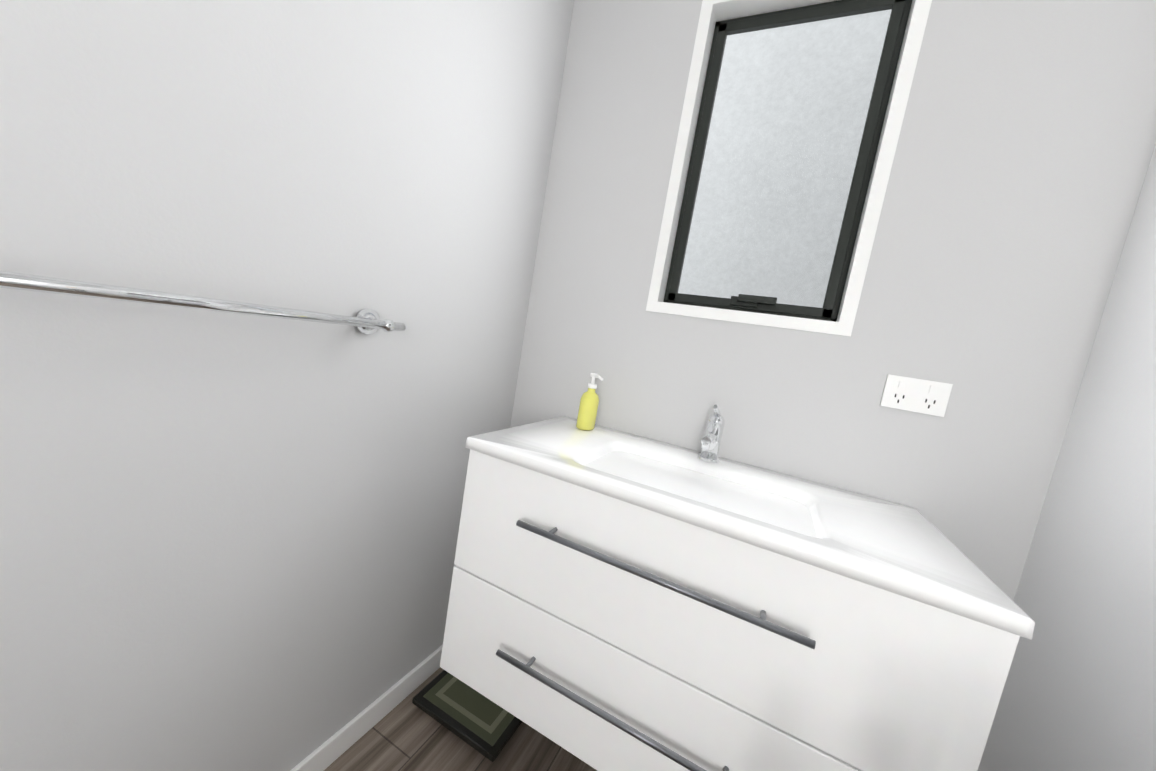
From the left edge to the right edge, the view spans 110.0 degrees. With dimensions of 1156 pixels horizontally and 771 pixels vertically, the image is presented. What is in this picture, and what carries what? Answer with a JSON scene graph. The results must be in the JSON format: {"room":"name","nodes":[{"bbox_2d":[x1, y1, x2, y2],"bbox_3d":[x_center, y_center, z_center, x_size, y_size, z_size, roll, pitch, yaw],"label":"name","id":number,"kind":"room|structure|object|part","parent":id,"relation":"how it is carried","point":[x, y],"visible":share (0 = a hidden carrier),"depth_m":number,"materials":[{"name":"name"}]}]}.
{"room":"bathroom","nodes":[
{"label":"bathroom","id":0,"kind":"room"},
{"bbox_2d":[0,0,573,770],"bbox_3d":[-0.740,-0.333,0.946,0.700,2.400,1.430,13,7,25],"label":"wall","id":1,"kind":"structure","parent":0,"point":[228,542],"depth_m":0.67,"materials":[{"name":"grey paint"}]},
{"bbox_2d":[0,271,404,333],"bbox_3d":[-0.530,-0.116,0.558,0.080,0.052,0.654,13,7,25],"label":"towel bar","id":2,"kind":"object","parent":1,"relation":"attached to","point":[366,321],"visible":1,"depth_m":0.52,"materials":[{"name":"silver metal"}]},
{"bbox_2d":[290,645,442,770],"bbox_3d":[-0.640,0.881,0.877,0.012,0.070,1.342,13,7,25],"label":"baseboard","id":3,"kind":"structure","parent":1,"relation":"attached to","point":[332,749],"depth_m":1.04,"materials":[{"name":"white wood"}]},
{"bbox_2d":[324,667,596,770],"bbox_3d":[-0.616,1.053,0.173,2.114,0.100,2.800,13,7,25],"label":"floor","id":4,"kind":"structure","parent":0,"point":[406,734],"depth_m":1.06,"materials":[{"name":"wood"}]},
{"bbox_2d":[412,670,521,761],"bbox_3d":[-0.281,0.922,1.217,0.290,0.030,0.290,13,7,25],"label":"bath mat","id":5,"kind":"object","parent":4,"relation":"on","point":[478,722],"visible":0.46,"depth_m":1.13,"materials":[{"name":"green fabric"}]},
{"bbox_2d":[510,0,1155,600],"bbox_3d":[0.441,-0.155,1.122,1.314,2.400,0.100,13,7,25],"label":"wall","id":6,"kind":"structure","parent":0,"point":[1024,152],"depth_m":0.90,"materials":[{"name":"grey paint"}]},
{"bbox_2d":[440,405,1034,770],"bbox_3d":[0.223,0.399,0.915,0.918,0.719,0.491,13,7,25],"label":"bathroom vanity","id":7,"kind":"object","parent":6,"relation":"attached to","point":[619,600],"visible":1,"depth_m":0.71,"materials":[{"name":"wood"}]},
{"bbox_2d":[576,373,603,429],"bbox_3d":[0.039,0.046,1.155,0.064,0.160,0.069,13,7,25],"label":"soap bottle","id":8,"kind":"object","parent":7,"relation":"on","point":[588,409],"visible":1,"depth_m":1.14,"materials":[{"name":"plastic"}]},
{"bbox_3d":[0.095,0.466,0.729,0.525,0.298,0.040,13,7,25],"label":"handle","id":9,"kind":"part","parent":7,"relation":"part of","materials":[{"name":"metal"}]},
{"bbox_3d":[0.100,0.631,0.763,0.910,0.257,0.019,13,7,25],"label":"drawer","id":10,"kind":"part","parent":7,"relation":"part of","materials":[{"name":"white wood"}]},
{"bbox_2d":[697,405,724,464],"bbox_3d":[0.323,0.119,0.982,0.054,0.154,0.154,13,7,25],"label":"tap","id":11,"kind":"object","parent":7,"relation":"on","point":[711,441],"depth_m":1.01,"materials":[{"name":"silver metal"}]},
{"bbox_2d":[646,0,931,335],"bbox_3d":[0.512,-0.583,1.064,0.510,0.845,0.092,13,7,25],"label":"window","id":12,"kind":"structure","parent":6,"relation":"in","point":[792,115],"depth_m":1.06,"materials":[{"name":"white glass"}]},
{"bbox_3d":[0.522,-0.583,1.085,0.382,0.717,0.006,13,7,25],"label":"glass","id":13,"kind":"part","parent":12,"relation":"part of","materials":[{"name":"grey glass"}]},
{"bbox_2d":[880,374,952,416],"bbox_3d":[0.759,0.022,0.911,0.116,0.074,0.010,13,7,25],"label":"electrical outlet","id":14,"kind":"object","parent":6,"relation":"attached to","point":[917,395],"visible":1,"depth_m":0.91,"materials":[{"name":"white plastic"}]},
{"bbox_2d":[978,145,1155,770],"bbox_3d":[0.482,0.026,-0.391,0.100,2.400,2.800,13,7,25],"label":"wall","id":15,"kind":"structure","parent":0,"point":[1079,692],"depth_m":0.70,"materials":[{"name":"paint"}]}
]}

